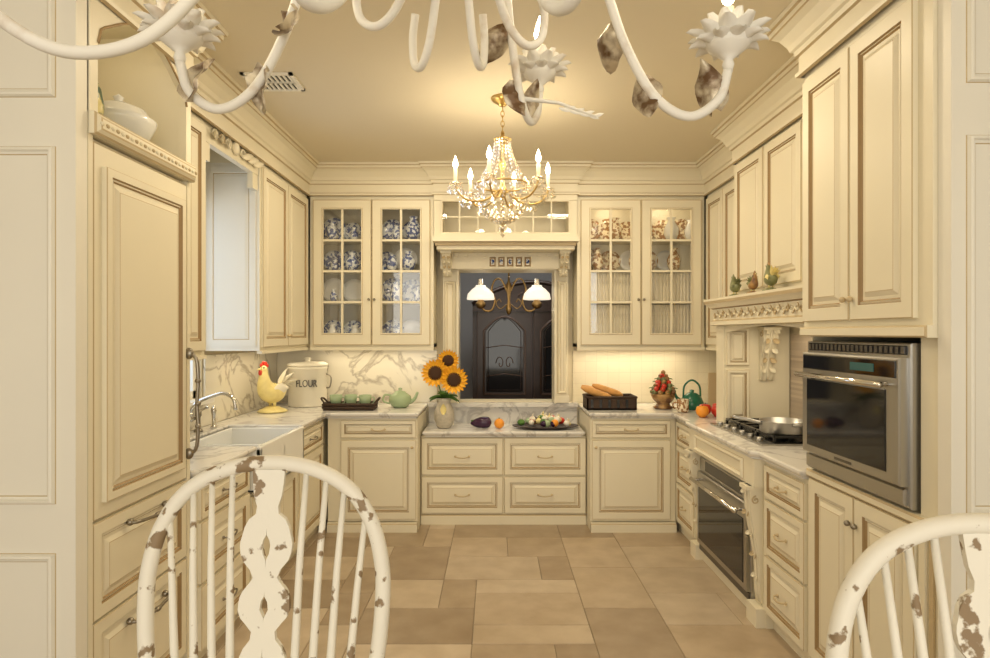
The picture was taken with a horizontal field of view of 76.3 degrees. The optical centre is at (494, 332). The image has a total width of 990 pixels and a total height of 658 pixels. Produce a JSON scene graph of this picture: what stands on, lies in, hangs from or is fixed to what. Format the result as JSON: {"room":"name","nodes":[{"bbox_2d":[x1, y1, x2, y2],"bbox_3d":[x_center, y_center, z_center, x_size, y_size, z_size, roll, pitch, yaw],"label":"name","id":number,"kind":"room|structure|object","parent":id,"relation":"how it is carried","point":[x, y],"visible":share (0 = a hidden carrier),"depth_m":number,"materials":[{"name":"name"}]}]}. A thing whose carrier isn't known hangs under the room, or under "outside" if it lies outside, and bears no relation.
{"room":"kitchen","nodes":[
{"label":"kitchen","id":0,"kind":"room"},
{"bbox_2d":[0,0,86,657],"bbox_3d":[-2.436,0.075,2.081,2.129,2.950,0.074,0,0,0],"label":"wall","id":1,"kind":"structure","parent":0,"point":[43,96],"depth_m":2.06,"materials":[{"name":"beige paint"}]},
{"bbox_2d":[100,0,892,195],"bbox_3d":[0.000,-1.272,3.547,6.960,0.255,3.446,0,0,0],"label":"crown molding","id":2,"kind":"structure","parent":1,"relation":"attached to","point":[810,30],"depth_m":4.33,"materials":[{"name":"beige wood"}]},
{"bbox_2d":[190,351,272,430],"bbox_3d":[-2.010,0.075,3.860,0.120,2.950,3.480,0,0,0],"label":"wall","id":3,"kind":"structure","parent":0,"point":[205,352],"depth_m":4.26,"materials":[{"name":"white veined marble"}]},
{"bbox_2d":[190,110,206,359],"bbox_3d":[-1.738,-0.629,3.125,0.413,1.538,0.570,0,0,0],"label":"upper cabinet","id":4,"kind":"object","parent":3,"relation":"attached to","point":[198,129],"visible":0.19,"depth_m":3.33,"materials":[{"name":"beige paint"}]},
{"bbox_2d":[190,360,213,406],"bbox_3d":[-1.955,-0.220,3.815,0.170,1.360,0.770,0,0,0],"label":"window","id":5,"kind":"structure","parent":3,"relation":"in","point":[192,362],"depth_m":4.13,"materials":[{"name":"beige paint"}]},
{"bbox_2d":[206,149,307,353],"bbox_3d":[-1.738,-0.629,4.740,0.413,1.538,1.060,0,0,0],"label":"upper cabinet","id":6,"kind":"object","parent":3,"relation":"attached to","point":[257,241],"visible":0.92,"depth_m":4.22,"materials":[{"name":"beige paint"}]},
{"bbox_2d":[204,119,263,190],"bbox_3d":[-1.573,-1.174,3.810,0.094,0.448,0.790,0,0,0],"label":"window valance","id":7,"kind":"object","parent":6,"relation":"attached to","point":[216,140],"visible":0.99,"depth_m":3.79,"materials":[{"name":"beige paint"}]},
{"bbox_2d":[190,350,436,429],"bbox_3d":[-1.230,0.384,4.224,1.430,0.468,2.748,0,0,0],"label":"backsplash","id":8,"kind":"structure","parent":3,"relation":"attached to","point":[376,373],"depth_m":5.59,"materials":[{"name":"white stone"}]},
{"bbox_2d":[200,0,793,161],"bbox_3d":[0.000,-1.450,3.250,7.200,0.100,11.700,0,0,0],"label":"ceiling","id":9,"kind":"structure","parent":0,"point":[363,99],"depth_m":3.49,"materials":[{"name":"beige paint"}]},
{"bbox_2d":[0,0,346,114],"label":"chandelier","id":10,"kind":"object","parent":9,"relation":"hanging from","point":[183,28],"depth_m":1.23,"materials":[{"name":"metal"}]},
{"bbox_2d":[240,72,304,90],"bbox_3d":[-1.230,-1.393,3.500,0.280,0.011,0.240,0,0,0],"label":"ceiling vent","id":11,"kind":"object","parent":9,"relation":"in","point":[277,81],"depth_m":3.49,"materials":[{"name":"white metal"}]},
{"bbox_2d":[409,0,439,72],"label":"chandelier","id":12,"kind":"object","parent":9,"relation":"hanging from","point":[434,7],"depth_m":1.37,"materials":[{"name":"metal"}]},
{"bbox_2d":[447,94,555,237],"bbox_3d":[0.045,-0.983,3.750,0.590,0.832,0.666,0,0,-44],"label":"crystal chandelier","id":13,"kind":"object","parent":9,"relation":"hanging from","point":[498,99],"visible":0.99,"depth_m":3.71,"materials":[{"name":"gold metal"}]},
{"bbox_2d":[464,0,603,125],"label":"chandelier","id":14,"kind":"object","parent":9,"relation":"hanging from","point":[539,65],"depth_m":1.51,"materials":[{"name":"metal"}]},
{"bbox_2d":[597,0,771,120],"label":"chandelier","id":15,"kind":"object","parent":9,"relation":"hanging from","point":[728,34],"depth_m":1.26,"materials":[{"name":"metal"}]},
{"bbox_2d":[202,518,800,657],"bbox_3d":[0.089,1.580,1.560,7.378,0.060,8.320,0,0,0],"label":"floor","id":16,"kind":"structure","parent":0,"point":[458,591],"depth_m":3.68,"materials":[{"name":"brown tile"}]},
{"bbox_2d":[87,0,197,657],"bbox_3d":[-1.634,0.076,2.476,0.612,2.948,0.708,0,0,0],"label":"tall cabinet","id":17,"kind":"object","parent":16,"relation":"on","point":[146,79],"visible":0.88,"depth_m":2.72,"materials":[{"name":"beige wood"}]},
{"bbox_2d":[98,83,104,114],"bbox_3d":[-1.500,-0.850,2.276,0.167,0.245,0.167,0,0,45],"label":"pitcher","id":18,"kind":"object","parent":17,"relation":"in","point":[101,107],"visible":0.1,"depth_m":2.28,"materials":[{"name":"ceramic"}]},
{"bbox_2d":[103,94,156,140],"bbox_3d":[-1.530,-0.850,2.560,0.278,0.245,0.280,0,0,37],"label":"tureen","id":19,"kind":"object","parent":17,"relation":"in","point":[133,118],"visible":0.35,"depth_m":2.49,"materials":[{"name":"white ceramic"}]},
{"bbox_2d":[93,139,200,657],"bbox_3d":[-1.616,0.440,2.475,0.647,2.220,0.650,0,0,0],"label":"refrigerator","id":20,"kind":"object","parent":17,"relation":"in","point":[140,353],"depth_m":2.38,"materials":[{"name":"beige paint"}]},
{"bbox_2d":[196,418,327,657],"bbox_3d":[-1.618,1.108,4.215,0.644,0.884,2.750,0,0,0],"label":"base cabinet","id":21,"kind":"object","parent":16,"relation":"on","point":[316,434],"visible":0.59,"depth_m":3.27,"materials":[{"name":"beige paint"}]},
{"bbox_2d":[190,403,427,478],"bbox_3d":[-1.265,0.642,4.210,1.350,0.044,2.740,0,0,0],"label":"countertop","id":22,"kind":"structure","parent":21,"relation":"on","point":[205,457],"depth_m":4.46,"materials":[{"name":"white stone"}]},
{"bbox_2d":[210,405,216,427],"bbox_3d":[-1.840,0.545,4.120,0.044,0.145,0.043,0,0,0],"label":"sprayer","id":23,"kind":"object","parent":22,"relation":"on","point":[213,409],"visible":1,"depth_m":4.11,"materials":[{"name":"silver metal"}]},
{"bbox_2d":[190,392,237,431],"bbox_3d":[-1.794,0.489,3.819,0.332,0.258,0.313,0,0,34],"label":"bridge faucet","id":24,"kind":"object","parent":22,"relation":"on","point":[229,395],"visible":0.56,"depth_m":3.84,"materials":[{"name":"grey metal"}]},
{"bbox_2d":[190,426,303,492],"bbox_3d":[-1.535,0.752,3.850,0.500,0.255,0.780,0,0,0],"label":"farmhouse sink","id":25,"kind":"object","parent":22,"relation":"in","point":[288,441],"visible":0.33,"depth_m":4.08,"materials":[{"name":"white ceramic"}]},
{"bbox_2d":[257,361,297,413],"bbox_3d":[-1.732,0.417,4.983,0.254,0.402,0.343,0,0,0],"label":"rooster figurine","id":26,"kind":"object","parent":22,"relation":"on","point":[270,392],"visible":1,"depth_m":4.87,"materials":[{"name":"yellow ceramic"}]},
{"bbox_2d":[287,357,331,407],"bbox_3d":[-1.580,0.410,5.380,0.374,0.415,0.334,0,0,0],"label":"flour canister","id":27,"kind":"object","parent":22,"relation":"on","point":[311,385],"visible":0.98,"depth_m":5.24,"materials":[{"name":"beige ceramic"}]},
{"bbox_2d":[320,397,380,410],"bbox_3d":[-1.170,0.568,5.110,0.484,0.100,0.200,0,0,0],"label":"wicker tray","id":28,"kind":"object","parent":22,"relation":"on","point":[326,406],"visible":0.98,"depth_m":5.02,"materials":[{"name":"brown wicker"}]},
{"bbox_2d":[329,394,344,402],"bbox_3d":[-1.286,0.554,5.107,0.114,0.105,0.103,0,0,39],"label":"teacup","id":29,"kind":"object","parent":28,"relation":"in","point":[334,398],"visible":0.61,"depth_m":5.07,"materials":[{"name":"green ceramic"}]},
{"bbox_2d":[345,394,359,402],"bbox_3d":[-1.166,0.554,5.117,0.114,0.105,0.103,0,0,39],"label":"teacup","id":30,"kind":"object","parent":28,"relation":"in","point":[349,398],"visible":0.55,"depth_m":5.08,"materials":[{"name":"green ceramic"}]},
{"bbox_2d":[359,394,374,402],"bbox_3d":[-1.046,0.554,5.097,0.114,0.105,0.103,0,0,39],"label":"teacup","id":31,"kind":"object","parent":28,"relation":"in","point":[365,398],"visible":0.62,"depth_m":5.07,"materials":[{"name":"green ceramic"}]},
{"bbox_2d":[382,388,418,407],"bbox_3d":[-0.788,0.535,5.250,0.247,0.165,0.192,0,0,37],"label":"teapot","id":32,"kind":"object","parent":22,"relation":"on","point":[398,399],"visible":1,"depth_m":5.20,"materials":[{"name":"green ceramic"}]},
{"bbox_2d":[137,455,390,657],"bbox_3d":[-0.445,0.897,0.996,0.484,1.309,0.540,0,0,0],"label":"chair","id":33,"kind":"object","parent":16,"relation":"on","point":[269,471],"visible":1,"depth_m":1.22,"materials":[{"name":"white paint"}]},
{"bbox_2d":[327,408,426,532],"bbox_3d":[-0.955,1.108,5.228,0.700,0.884,0.724,0,0,0],"label":"base cabinet","id":34,"kind":"object","parent":16,"relation":"on","point":[381,456],"visible":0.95,"depth_m":4.90,"materials":[{"name":"beige paint"}]},
{"bbox_2d":[421,434,586,524],"bbox_3d":[0.070,1.194,5.328,1.340,0.712,0.524,0,0,0],"label":"base cabinet","id":35,"kind":"object","parent":16,"relation":"on","point":[465,480],"visible":0.99,"depth_m":5.10,"materials":[{"name":"beige paint"}]},
{"bbox_2d":[422,402,584,436],"bbox_3d":[0.070,0.726,5.327,1.310,0.227,0.513,0,0,0],"label":"countertop","id":36,"kind":"structure","parent":35,"relation":"on","point":[510,413],"depth_m":5.50,"materials":[{"name":"white stone"}]},
{"bbox_2d":[421,349,467,428],"bbox_3d":[-0.406,0.465,5.260,0.389,0.657,0.219,0,0,14],"label":"sunflower vase","id":37,"kind":"object","parent":36,"relation":"on","point":[444,370],"visible":1,"depth_m":5.22,"materials":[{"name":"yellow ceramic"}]},
{"bbox_2d":[471,417,490,427],"bbox_3d":[-0.117,0.745,5.250,0.174,0.097,0.095,0,0,0],"label":"eggplant","id":38,"kind":"object","parent":36,"relation":"on","point":[481,422],"visible":1,"depth_m":5.21,"materials":[{"name":"purple food"}]},
{"bbox_2d":[494,418,503,427],"bbox_3d":[0.035,0.749,5.240,0.084,0.091,0.084,0,0,0],"label":"orange","id":39,"kind":"object","parent":36,"relation":"on","point":[499,423],"visible":1,"depth_m":5.21,"materials":[{"name":"orange food"}]},
{"bbox_2d":[432,195,578,403],"bbox_3d":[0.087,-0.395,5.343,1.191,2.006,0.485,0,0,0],"label":"surround","id":40,"kind":"object","parent":36,"relation":"on","point":[546,238],"visible":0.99,"depth_m":5.40,"materials":[{"name":"beige paint"}]},
{"bbox_2d":[512,411,577,428],"bbox_3d":[0.420,0.724,5.270,0.556,0.138,0.309,0,0,0],"label":"platter","id":41,"kind":"object","parent":36,"relation":"on","point":[542,421],"visible":1,"depth_m":5.24,"materials":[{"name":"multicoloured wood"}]},
{"bbox_2d":[579,408,676,532],"bbox_3d":[1.077,1.108,5.228,0.665,0.884,0.724,0,0,0],"label":"base cabinet","id":42,"kind":"object","parent":16,"relation":"on","point":[631,462],"visible":1,"depth_m":4.90,"materials":[{"name":"beige paint"}]},
{"bbox_2d":[675,419,696,540],"bbox_3d":[1.693,1.108,5.010,0.654,0.884,1.160,0,0,0],"label":"base cabinet","id":43,"kind":"object","parent":16,"relation":"on","point":[685,511],"visible":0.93,"depth_m":4.69,"materials":[{"name":"beige paint"}]},
{"bbox_2d":[684,428,773,628],"bbox_3d":[1.672,1.108,3.861,0.697,0.884,1.119,0,0,0],"label":"base cabinet","id":44,"kind":"object","parent":16,"relation":"on","point":[749,470],"visible":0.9,"depth_m":3.40,"materials":[{"name":"beige paint"}]},
{"bbox_2d":[578,403,810,478],"bbox_3d":[1.370,0.642,4.210,1.280,0.044,2.740,0,0,0],"label":"countertop","id":45,"kind":"structure","parent":44,"relation":"on","point":[791,459],"depth_m":3.81,"materials":[{"name":"white stone"}]},
{"bbox_2d":[581,384,637,409],"bbox_3d":[0.920,0.517,5.179,0.448,0.202,0.256,0,0,0],"label":"bread basket","id":46,"kind":"object","parent":45,"relation":"on","point":[597,396],"visible":1,"depth_m":5.06,"materials":[{"name":"brown wicker"}]},
{"bbox_2d":[649,370,677,408],"bbox_3d":[1.375,0.461,5.162,0.232,0.315,0.238,0,0,0],"label":"topiary","id":47,"kind":"object","parent":45,"relation":"on","point":[662,391],"visible":0.99,"depth_m":5.12,"materials":[{"name":"red ceramic"}]},
{"bbox_2d":[672,399,688,412],"bbox_3d":[1.458,0.568,4.937,0.116,0.100,0.090,0,0,30],"label":"mug","id":48,"kind":"object","parent":45,"relation":"on","point":[682,404],"visible":1,"depth_m":4.90,"materials":[{"name":"ceramic"}]},
{"bbox_2d":[675,379,703,409],"bbox_3d":[1.588,0.496,5.128,0.219,0.243,0.189,0,0,35],"label":"kettle","id":49,"kind":"object","parent":45,"relation":"on","point":[695,399],"visible":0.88,"depth_m":5.07,"materials":[{"name":"green ceramic"}]},
{"bbox_2d":[696,405,708,417],"bbox_3d":[1.520,0.571,4.620,0.096,0.094,0.096,0,0,0],"label":"orange","id":50,"kind":"object","parent":45,"relation":"on","point":[702,411],"visible":1,"depth_m":4.59,"materials":[{"name":"orange food"}]},
{"bbox_2d":[699,403,710,414],"bbox_3d":[1.580,0.571,4.740,0.096,0.094,0.096,0,0,0],"label":"apple","id":51,"kind":"object","parent":45,"relation":"on","point":[705,404],"visible":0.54,"depth_m":4.71,"materials":[{"name":"red food"}]},
{"bbox_2d":[708,373,715,407],"bbox_3d":[1.800,0.443,5.027,0.200,0.345,0.015,0,0,0],"label":"cutting board","id":52,"kind":"object","parent":45,"relation":"on","point":[711,376],"visible":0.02,"depth_m":5.02,"materials":[{"name":"beige wood"}]},
{"bbox_2d":[711,405,715,416],"bbox_3d":[1.640,0.571,4.640,0.096,0.094,0.096,0,0,0],"label":"apple","id":53,"kind":"object","parent":45,"relation":"on","point":[713,409],"visible":0.23,"depth_m":4.62,"materials":[{"name":"red food"}]},
{"bbox_2d":[716,326,788,422],"bbox_3d":[1.785,0.285,4.311,0.450,0.666,0.259,0,0,0],"label":"column","id":54,"kind":"structure","parent":45,"relation":"on","point":[752,363],"depth_m":4.30,"materials":[{"name":"beige paint"}]},
{"bbox_2d":[710,418,802,445],"bbox_3d":[1.710,0.595,3.865,0.500,0.049,0.830,0,0,0],"label":"gas cooktop","id":55,"kind":"object","parent":45,"relation":"in","point":[750,431],"visible":0.56,"depth_m":3.70,"materials":[{"name":"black metal"}]},
{"bbox_2d":[732,415,802,435],"bbox_3d":[1.609,0.522,3.651,0.386,0.095,0.279,0,0,37],"label":"saute pan","id":56,"kind":"object","parent":55,"relation":"on","point":[770,425],"visible":0.84,"depth_m":3.56,"materials":[{"name":"silver metal"}]},
{"bbox_2d":[689,456,754,598],"bbox_3d":[1.591,1.150,3.870,0.558,0.640,0.850,0,0,0],"label":"wall oven","id":57,"kind":"object","parent":44,"relation":"in","point":[722,526],"visible":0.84,"depth_m":3.78,"materials":[{"name":"silver metal"}]},
{"bbox_2d":[764,462,810,657],"bbox_3d":[1.693,1.108,3.070,0.654,0.884,0.460,0,0,0],"label":"base cabinet","id":58,"kind":"object","parent":16,"relation":"on","point":[786,503],"visible":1,"depth_m":3.03,"materials":[{"name":"beige paint"}]},
{"bbox_2d":[800,0,937,657],"bbox_3d":[1.683,0.076,2.415,0.674,2.948,0.830,0,0,0],"label":"tall cabinet","id":59,"kind":"object","parent":16,"relation":"on","point":[870,106],"visible":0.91,"depth_m":2.29,"materials":[{"name":"beige paint"}]},
{"bbox_2d":[794,341,920,509],"bbox_3d":[1.540,0.315,2.462,0.459,0.560,0.700,0,0,0],"label":"wall oven","id":60,"kind":"object","parent":59,"relation":"in","point":[862,399],"visible":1,"depth_m":2.31,"materials":[{"name":"silver metal"}]},
{"bbox_2d":[825,513,989,657],"bbox_3d":[0.686,0.907,0.667,0.461,1.288,0.539,0,0,6],"label":"chair","id":61,"kind":"object","parent":16,"relation":"on","point":[969,628],"visible":1,"depth_m":0.91,"materials":[{"name":"white paint"}]},
{"bbox_2d":[460,273,551,398],"bbox_3d":[0.450,0.075,7.360,5.300,2.950,3.280,0,0,0],"label":"wall","id":62,"kind":"structure","parent":0,"point":[468,281],"depth_m":8.90,"materials":[{"name":"grey"}]},
{"bbox_2d":[307,195,706,424],"bbox_3d":[0.050,0.075,5.660,4.300,2.950,0.120,0,0,0],"label":"wall","id":63,"kind":"structure","parent":0,"point":[439,348],"depth_m":5.60,"materials":[{"name":"beige paint"}]},
{"bbox_2d":[310,196,436,349],"bbox_3d":[-1.032,-0.626,5.415,1.035,1.543,0.339,0,0,0],"label":"upper cabinet","id":64,"kind":"object","parent":63,"relation":"attached to","point":[372,311],"visible":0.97,"depth_m":5.27,"materials":[{"name":"beige paint"}]},
{"bbox_2d":[324,216,419,332],"bbox_3d":[-1.071,-0.461,5.432,0.900,1.099,0.240,0,0,0],"label":"china collection","id":65,"kind":"object","parent":64,"relation":"in","point":[410,289],"visible":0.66,"depth_m":5.52,"materials":[{"name":"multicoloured ceramic"}]},
{"bbox_2d":[573,196,704,349],"bbox_3d":[1.222,-0.626,5.415,1.065,1.543,0.339,0,0,0],"label":"upper cabinet","id":66,"kind":"object","parent":63,"relation":"attached to","point":[641,212],"visible":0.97,"depth_m":5.27,"materials":[{"name":"beige paint"}]},
{"bbox_2d":[591,273,690,332],"bbox_3d":[1.240,-0.215,5.360,0.880,0.590,0.024,0,0,0],"label":"pleated curtain","id":67,"kind":"object","parent":66,"relation":"hanging from","point":[599,281],"visible":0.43,"depth_m":5.36,"materials":[{"name":"beige fabric"}]},
{"bbox_2d":[591,217,690,269],"bbox_3d":[1.232,-0.769,5.428,1.010,0.471,0.216,0,0,0],"label":"china collection","id":68,"kind":"object","parent":66,"relation":"in","point":[681,227],"visible":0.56,"depth_m":5.51,"materials":[{"name":"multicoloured ceramic"}]},
{"bbox_2d":[573,350,715,402],"bbox_3d":[1.357,0.384,5.029,1.334,0.468,1.138,0,0,0],"label":"tile backsplash","id":69,"kind":"structure","parent":63,"relation":"attached to","point":[633,372],"depth_m":5.59,"materials":[{"name":"beige tile"}]},
{"bbox_2d":[467,273,550,314],"bbox_3d":[0.130,-0.784,5.950,0.794,1.229,0.264,0,0,0],"label":"chandelier","id":70,"kind":"object","parent":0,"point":[480,293],"visible":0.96,"depth_m":5.92,"materials":[{"name":"white glass"}]},
{"bbox_2d":[789,327,799,417],"bbox_3d":[2.090,0.075,3.800,0.120,2.950,3.600,0,0,0],"label":"wall","id":71,"kind":"structure","parent":0,"point":[792,330],"depth_m":4.34,"materials":[{"name":"beige paint"}]},
{"bbox_2d":[706,178,777,350],"bbox_3d":[1.879,-0.629,4.865,0.292,1.538,0.810,0,0,0],"label":"upper cabinet","id":72,"kind":"object","parent":71,"relation":"attached to","point":[720,202],"visible":0.26,"depth_m":4.96,"materials":[{"name":"beige paint"}]},
{"bbox_2d":[703,116,803,332],"bbox_3d":[1.755,-0.697,3.678,0.530,1.403,1.655,0,0,0],"label":"range hood","id":73,"kind":"object","parent":71,"relation":"attached to","point":[768,180],"visible":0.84,"depth_m":3.69,"materials":[{"name":"beige paint"}]},
{"bbox_2d":[729,274,741,295],"bbox_3d":[1.555,-0.310,4.065,0.084,0.147,0.139,0,0,0],"label":"rooster figurine","id":74,"kind":"object","parent":73,"relation":"on","point":[735,285],"visible":0.97,"depth_m":4.05,"materials":[{"name":"green ceramic"}]},
{"bbox_2d":[746,271,757,292],"bbox_3d":[1.555,-0.306,3.814,0.078,0.137,0.130,0,0,0],"label":"rooster figurine","id":75,"kind":"object","parent":73,"relation":"on","point":[752,283],"visible":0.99,"depth_m":3.77,"materials":[{"name":"brown ceramic"}]},
{"bbox_2d":[762,262,779,290],"bbox_3d":[1.555,-0.320,3.533,0.095,0.166,0.157,0,0,0],"label":"rooster figurine","id":76,"kind":"object","parent":73,"relation":"on","point":[771,276],"visible":0.97,"depth_m":3.52,"materials":[{"name":"green ceramic"}]},
{"bbox_2d":[790,334,810,418],"bbox_3d":[2.020,0.314,3.570,0.016,0.608,1.440,0,0,0],"label":"backsplash","id":77,"kind":"structure","parent":71,"relation":"attached to","point":[798,344],"depth_m":4.20,"materials":[{"name":"tile"}]},
{"bbox_2d":[938,0,989,657],"bbox_3d":[2.453,0.075,1.961,2.095,2.950,0.074,0,0,0],"label":"wall","id":78,"kind":"structure","parent":0,"point":[963,25],"depth_m":1.94,"materials":[{"name":"beige paint"}]},
{"bbox_3d":[0.450,1.580,7.362,5.300,0.060,3.275,0,0,0],"label":"floor","id":79,"kind":"structure","parent":0,"visible":0},
{"bbox_2d":[472,280,551,398],"bbox_3d":[0.440,0.468,7.508,1.431,2.164,0.585,0,0,0],"label":"armoire","id":80,"kind":"object","parent":79,"relation":"on","point":[512,353],"visible":0.45,"depth_m":7.29,"materials":[{"name":"brown wood"}]}
]}

